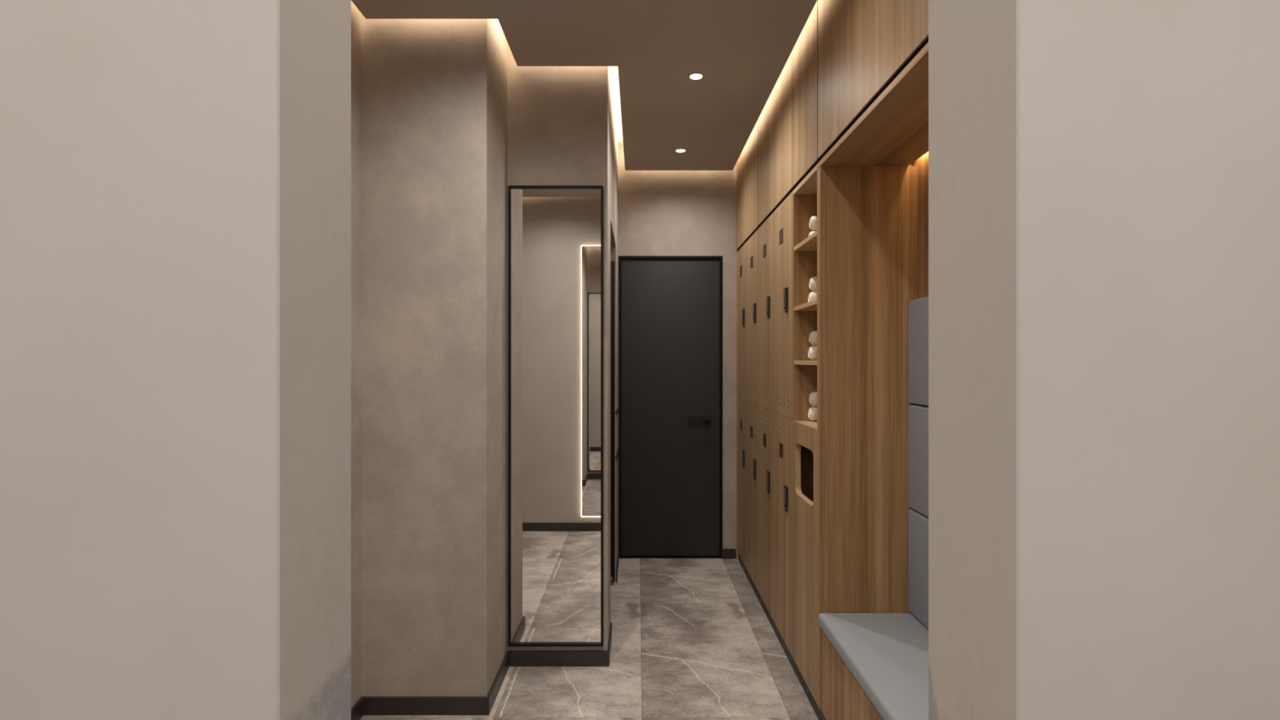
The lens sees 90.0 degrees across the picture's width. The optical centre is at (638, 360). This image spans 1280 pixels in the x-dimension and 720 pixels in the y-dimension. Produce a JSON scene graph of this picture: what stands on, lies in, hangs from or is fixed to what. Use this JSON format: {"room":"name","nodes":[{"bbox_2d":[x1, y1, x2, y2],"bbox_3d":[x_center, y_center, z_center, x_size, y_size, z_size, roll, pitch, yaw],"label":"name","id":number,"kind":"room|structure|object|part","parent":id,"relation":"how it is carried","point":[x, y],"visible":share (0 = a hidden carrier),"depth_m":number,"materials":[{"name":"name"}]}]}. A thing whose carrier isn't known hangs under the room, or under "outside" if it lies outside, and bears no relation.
{"room":"changing room","nodes":[
{"label":"changing room","id":0,"kind":"room"},
{"bbox_2d":[351,0,361,708],"bbox_3d":[-1.173,-0.065,1.569,0.153,2.930,1.938,0,0,0],"label":"wall","id":1,"kind":"structure","parent":0,"point":[356,15],"depth_m":2.49,"materials":[{"name":"beige paint"}]},
{"bbox_2d":[361,13,507,696],"bbox_3d":[-1.000,-0.065,2.740,0.800,2.930,0.403,0,0,0],"label":"wall","id":2,"kind":"structure","parent":0,"point":[434,91],"depth_m":2.54,"materials":[{"name":"beige paint"}]},
{"bbox_2d":[507,44,617,650],"bbox_3d":[-0.770,-0.065,3.736,1.260,2.930,1.590,0,0,0],"label":"wall","id":3,"kind":"structure","parent":0,"point":[562,129],"depth_m":2.94,"materials":[{"name":"beige paint"}]},
{"bbox_2d":[351,548,619,719],"bbox_3d":[-0.673,1.366,2.590,0.745,0.068,4.004,0,0,22],"label":"baseboard","id":4,"kind":"structure","parent":3,"relation":"attached to","point":[365,705],"depth_m":2.53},
{"bbox_2d":[507,185,603,646],"bbox_3d":[-0.377,0.253,2.930,0.433,2.103,0.022,0,0,0],"label":"wall mirror","id":5,"kind":"object","parent":3,"relation":"attached to","point":[555,233],"visible":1,"depth_m":2.93,"materials":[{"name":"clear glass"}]},
{"bbox_2d":[610,261,614,582],"bbox_3d":[-0.521,0.379,4.003,0.750,1.998,0.040,0,0,0],"label":"door","id":6,"kind":"structure","parent":3,"relation":"in","point":[612,263],"depth_m":3.99,"materials":[{"name":"wood"}]},
{"bbox_2d":[615,447,619,458],"bbox_3d":[-0.137,0.613,4.263,0.014,0.012,0.475,0,0,0],"label":"wall bar","id":7,"kind":"object","parent":6,"relation":"attached to","point":[618,450],"visible":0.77,"depth_m":4.21,"materials":[{"name":"black metal"}]},
{"bbox_2d":[351,0,817,170],"bbox_3d":[-0.200,-1.344,2.568,1.725,0.020,3.846,0,0,0],"label":"ceiling panel","id":8,"kind":"object","parent":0,"point":[741,49],"visible":1,"depth_m":2.77,"materials":[{"name":"beige paint"}]},
{"bbox_2d":[675,148,686,152],"bbox_3d":[0.270,-1.332,4.060,0.072,0.004,0.072,0,0,0],"label":"recessed light","id":9,"kind":"object","parent":8,"relation":"attached to","point":[678,150],"visible":1,"depth_m":4.06,"materials":[{"name":"beige paint"}]},
{"bbox_2d":[688,72,703,79],"bbox_3d":[0.272,-1.332,3.000,0.072,0.004,0.072,0,0,0],"label":"recessed light","id":10,"kind":"object","parent":8,"relation":"attached to","point":[695,76],"visible":1,"depth_m":3.00,"materials":[{"name":"beige paint"}]},
{"bbox_2d":[360,558,817,719],"bbox_3d":[0.000,1.450,1.130,4.000,0.100,7.060,0,0,0],"label":"floor","id":11,"kind":"structure","parent":0,"point":[693,638],"depth_m":2.93,"materials":[{"name":"grey tile"}]},
{"bbox_2d":[817,42,928,711],"bbox_3d":[0.888,0.092,1.575,0.387,2.485,1.825,0,0,0],"label":"niche","id":12,"kind":"object","parent":11,"relation":"on","point":[873,205],"visible":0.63,"depth_m":2.44,"materials":[{"name":"brown wood"}]},
{"bbox_3d":[0.863,-0.753,1.575,0.335,0.020,1.825,0,0,0],"label":"panel","id":13,"kind":"part","parent":12,"relation":"part of","materials":[{"name":"brown wood"}]},
{"bbox_2d":[817,0,928,159],"bbox_3d":[0.870,-1.155,1.571,0.350,0.747,1.821,0,0,0],"label":"upper cabinet","id":14,"kind":"object","parent":12,"relation":"on","point":[863,44],"visible":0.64,"depth_m":2.03,"materials":[{"name":"brown wood"}]},
{"bbox_3d":[1.073,0.092,1.575,0.017,2.485,1.825,0,0,0],"label":"panel","id":15,"kind":"part","parent":12,"relation":"part of","materials":[{"name":"brown wood"}]},
{"bbox_2d":[818,613,928,719],"bbox_3d":[0.873,1.178,1.569,0.378,0.442,1.736,0,0,0],"label":"bench","id":16,"kind":"object","parent":11,"relation":"on","point":[875,665],"visible":0.79,"depth_m":2.12,"materials":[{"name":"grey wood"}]},
{"bbox_3d":[0.708,1.173,1.569,0.018,0.323,1.736,0,0,0],"label":"panel","id":17,"kind":"part","parent":16,"relation":"part of","materials":[{"name":"brown wood"}]},
{"bbox_2d":[908,509,928,628],"bbox_3d":[1.045,0.759,1.569,0.038,0.391,1.733,0,0,0],"label":"cushion","id":18,"kind":"object","parent":16,"relation":"on","point":[917,522],"visible":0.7,"depth_m":2.34,"materials":[{"name":"grey fabric"}]},
{"bbox_2d":[908,404,928,517],"bbox_3d":[1.045,0.363,1.569,0.038,0.391,1.733,0,0,0],"label":"cushion","id":19,"kind":"object","parent":18,"relation":"on","point":[917,415],"visible":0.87,"depth_m":2.34,"materials":[{"name":"grey fabric"}]},
{"bbox_2d":[908,296,928,405],"bbox_3d":[1.045,-0.033,1.569,0.038,0.391,1.733,0,0,0],"label":"cushion","id":20,"kind":"object","parent":19,"relation":"on","point":[917,308],"visible":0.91,"depth_m":2.34,"materials":[{"name":"grey fabric"}]},
{"bbox_2d":[611,66,622,144],"bbox_3d":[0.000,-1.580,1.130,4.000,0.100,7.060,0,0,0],"label":"strip light","id":21,"kind":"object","parent":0,"point":[614,68],"depth_m":3.79,"materials":[{"name":"beige paint"}]},
{"bbox_2d":[0,0,1279,719],"bbox_3d":[0.000,-0.065,0.529,3.800,2.930,0.142,0,0,0],"label":"wall","id":22,"kind":"structure","parent":0,"point":[1104,175],"depth_m":0.48,"materials":[{"name":"paint"}]},
{"bbox_2d":[617,144,737,558],"bbox_3d":[-0.075,-0.065,4.596,2.650,2.930,0.130,0,0,0],"label":"wall","id":23,"kind":"structure","parent":0,"point":[660,212],"depth_m":4.53,"materials":[{"name":"beige paint"}]},
{"bbox_2d":[618,255,722,558],"bbox_3d":[0.230,0.330,4.556,0.736,2.141,0.150,0,0,0],"label":"door","id":24,"kind":"structure","parent":23,"relation":"in","point":[670,307],"depth_m":4.54,"materials":[{"name":"black wood"}]},
{"bbox_3d":[0.432,0.398,4.512,0.163,0.056,0.062,0,0,0],"label":"handle","id":25,"kind":"part","parent":24,"relation":"part of","materials":[{"name":"black metal"}]},
{"bbox_2d":[723,548,735,559],"bbox_3d":[0.644,1.366,4.525,0.089,0.068,0.012,0,0,0],"label":"baseboard","id":26,"kind":"structure","parent":23,"relation":"attached to","point":[728,553],"depth_m":4.52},
{"bbox_2d":[736,252,737,559],"bbox_3d":[0.709,0.318,4.511,0.032,2.164,0.041,0,0,0],"label":"trim","id":27,"kind":"structure","parent":23,"relation":"attached to","point":[736,252],"depth_m":4.50,"materials":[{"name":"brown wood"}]},
{"bbox_2d":[736,119,759,249],"bbox_3d":[0.870,-1.155,4.119,0.350,0.747,0.822,0,0,0],"label":"upper cabinet","id":28,"kind":"object","parent":23,"relation":"attached to","point":[747,165],"visible":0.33,"depth_m":4.04,"materials":[{"name":"brown wood"}]},
{"bbox_2d":[737,553,826,719],"bbox_3d":[0.714,1.369,2.575,0.022,0.063,3.829,0,0,0],"label":"trim","id":29,"kind":"structure","parent":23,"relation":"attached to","point":[819,713],"depth_m":3.03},
{"bbox_2d":[737,399,746,568],"bbox_3d":[0.869,0.801,4.287,0.372,1.068,0.398,0,0,0],"label":"locker","id":30,"kind":"object","parent":29,"relation":"on","point":[741,405],"visible":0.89,"depth_m":4.26,"materials":[{"name":"brown wood"}]},
{"bbox_2d":[737,241,746,401],"bbox_3d":[0.869,-0.249,4.287,0.372,1.029,0.398,0,0,0],"label":"locker","id":31,"kind":"object","parent":30,"relation":"on","point":[742,252],"visible":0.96,"depth_m":4.26,"materials":[{"name":"brown wood"}]},
{"bbox_2d":[746,402,759,592],"bbox_3d":[0.869,0.801,3.884,0.372,1.068,0.398,0,0,0],"label":"locker","id":32,"kind":"object","parent":29,"relation":"on","point":[753,411],"visible":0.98,"depth_m":3.87,"materials":[{"name":"brown wood"}]},
{"bbox_3d":[0.694,0.434,3.912,0.002,0.068,0.072,0,0,0],"label":"number plate","id":33,"kind":"part","parent":32,"relation":"part of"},
{"bbox_2d":[746,228,759,406],"bbox_3d":[0.869,-0.249,3.884,0.372,1.029,0.398,0,0,0],"label":"locker","id":34,"kind":"object","parent":32,"relation":"on","point":[753,243],"visible":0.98,"depth_m":3.87,"materials":[{"name":"brown wood"}]},
{"bbox_3d":[0.694,-0.602,3.912,0.002,0.068,0.072,0,0,0],"label":"number plate","id":35,"kind":"part","parent":34,"relation":"part of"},
{"bbox_2d":[759,407,774,620],"bbox_3d":[0.869,0.801,3.481,0.372,1.068,0.398,0,0,0],"label":"locker","id":36,"kind":"object","parent":29,"relation":"on","point":[766,417],"visible":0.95,"depth_m":3.48,"materials":[{"name":"brown wood"}]},
{"bbox_3d":[0.694,0.434,3.509,0.002,0.068,0.072,0,0,0],"label":"number plate","id":37,"kind":"part","parent":36,"relation":"part of","materials":[{"name":"black metal"}]},
{"bbox_2d":[759,212,773,412],"bbox_3d":[0.869,-0.249,3.481,0.372,1.029,0.398,0,0,0],"label":"locker","id":38,"kind":"object","parent":36,"relation":"on","point":[766,229],"visible":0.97,"depth_m":3.48,"materials":[{"name":"brown wood"}]},
{"bbox_3d":[0.694,-0.602,3.509,0.002,0.068,0.072,0,0,0],"label":"number plate","id":39,"kind":"part","parent":38,"relation":"part of","materials":[{"name":"brown metal"}]},
{"bbox_2d":[773,413,792,656],"bbox_3d":[0.869,0.801,3.078,0.372,1.068,0.398,0,0,0],"label":"locker","id":40,"kind":"object","parent":29,"relation":"on","point":[783,425],"visible":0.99,"depth_m":3.05,"materials":[{"name":"brown wood"}]},
{"bbox_3d":[0.694,0.434,3.106,0.002,0.068,0.072,0,0,0],"label":"number plate","id":41,"kind":"part","parent":40,"relation":"part of","materials":[{"name":"black metal"}]},
{"bbox_2d":[773,191,792,419],"bbox_3d":[0.869,-0.249,3.078,0.372,1.029,0.398,0,0,0],"label":"locker","id":42,"kind":"object","parent":40,"relation":"on","point":[783,214],"visible":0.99,"depth_m":3.05,"materials":[{"name":"brown wood"}]},
{"bbox_3d":[0.694,-0.602,3.106,0.002,0.068,0.072,0,0,0],"label":"number plate","id":43,"kind":"part","parent":42,"relation":"part of","materials":[{"name":"brown metal"}]},
{"bbox_2d":[792,164,911,703],"bbox_3d":[0.879,0.286,2.683,0.369,2.098,0.389,0,0,0],"label":"shelf unit","id":44,"kind":"object","parent":29,"relation":"on","point":[805,194],"visible":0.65,"depth_m":2.83,"materials":[{"name":"brown wood"}]},
{"bbox_3d":[0.880,-0.228,2.870,0.368,1.028,0.014,0,0,0],"label":"panel","id":45,"kind":"part","parent":44,"relation":"part of","materials":[{"name":"brown wood"}]},
{"bbox_3d":[0.704,0.802,2.683,0.018,1.066,0.389,0,0,0],"label":"panel","id":46,"kind":"part","parent":44,"relation":"part of","materials":[{"name":"brown wood"}]},
{"bbox_3d":[0.871,0.009,2.675,0.347,0.018,0.375,0,0,0],"label":"shelf","id":47,"kind":"part","parent":44,"relation":"part of","materials":[{"name":"brown wood"}]},
{"bbox_3d":[0.871,-0.231,2.675,0.347,0.018,0.375,0,0,0],"label":"shelf","id":48,"kind":"part","parent":44,"relation":"part of","materials":[{"name":"brown wood"}]},
{"bbox_3d":[0.871,-0.499,2.675,0.347,0.018,0.375,0,0,0],"label":"shelf","id":49,"kind":"part","parent":44,"relation":"part of","materials":[{"name":"brown wood"}]},
{"bbox_3d":[0.879,0.277,2.675,0.330,0.018,0.375,0,0,0],"label":"shelf","id":50,"kind":"part","parent":44,"relation":"part of","materials":[{"name":"brown wood"}]},
{"bbox_2d":[808,406,817,421],"bbox_3d":[0.874,0.236,2.828,0.238,0.065,0.066,0,0,0],"label":"rolled towel","id":51,"kind":"object","parent":44,"relation":"on","point":[812,411],"visible":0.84,"depth_m":2.81,"materials":[{"name":"white fabric"}]},
{"bbox_2d":[808,391,817,406],"bbox_3d":[0.878,0.170,2.826,0.238,0.065,0.066,0,0,0],"label":"rolled towel","id":52,"kind":"object","parent":51,"relation":"on","point":[813,396],"visible":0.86,"depth_m":2.81,"materials":[{"name":"white fabric"}]},
{"bbox_2d":[808,346,817,360],"bbox_3d":[0.874,-0.033,2.828,0.238,0.065,0.066,0,0,0],"label":"rolled towel","id":53,"kind":"object","parent":44,"relation":"on","point":[812,351],"visible":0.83,"depth_m":2.81,"materials":[{"name":"white fabric"}]},
{"bbox_2d":[808,330,817,345],"bbox_3d":[0.878,-0.099,2.826,0.238,0.065,0.066,0,0,0],"label":"rolled towel","id":54,"kind":"object","parent":53,"relation":"on","point":[813,335],"visible":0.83,"depth_m":2.81,"materials":[{"name":"white fabric"}]},
{"bbox_2d":[808,291,817,302],"bbox_3d":[0.874,-0.273,2.828,0.238,0.065,0.066,0,0,0],"label":"rolled towel","id":55,"kind":"object","parent":44,"relation":"on","point":[812,295],"visible":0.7,"depth_m":2.80,"materials":[{"name":"white fabric"}]},
{"bbox_2d":[808,276,817,291],"bbox_3d":[0.878,-0.339,2.826,0.238,0.065,0.066,0,0,0],"label":"rolled towel","id":56,"kind":"object","parent":55,"relation":"on","point":[813,281],"visible":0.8,"depth_m":2.81,"materials":[{"name":"white fabric"}]},
{"bbox_3d":[0.879,-0.753,2.683,0.369,0.020,0.389,0,0,0],"label":"panel","id":57,"kind":"part","parent":44,"relation":"part of","materials":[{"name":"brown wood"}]},
{"bbox_3d":[0.874,-0.541,2.828,0.238,0.065,0.066,0,0,0],"label":"rolled towel","id":58,"kind":"object","parent":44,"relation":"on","visible":0},
{"bbox_2d":[808,215,817,231],"bbox_3d":[0.878,-0.607,2.826,0.238,0.065,0.066,0,0,0],"label":"rolled towel","id":59,"kind":"object","parent":58,"relation":"on","point":[813,220],"visible":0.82,"depth_m":2.81,"materials":[{"name":"white fabric"}]},
{"bbox_2d":[758,0,817,225],"bbox_3d":[0.870,-1.155,3.095,0.350,0.747,1.224,0,0,0],"label":"upper cabinet","id":60,"kind":"object","parent":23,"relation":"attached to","point":[788,122],"visible":0.41,"depth_m":2.90,"materials":[{"name":"brown wood"}]},
{"bbox_2d":[737,37,928,251],"bbox_3d":[0.713,-0.773,2.595,0.024,0.018,3.871,0,0,0],"label":"trim","id":61,"kind":"structure","parent":23,"relation":"attached to","point":[926,41],"depth_m":2.08,"materials":[{"name":"black metal"}]}
]}

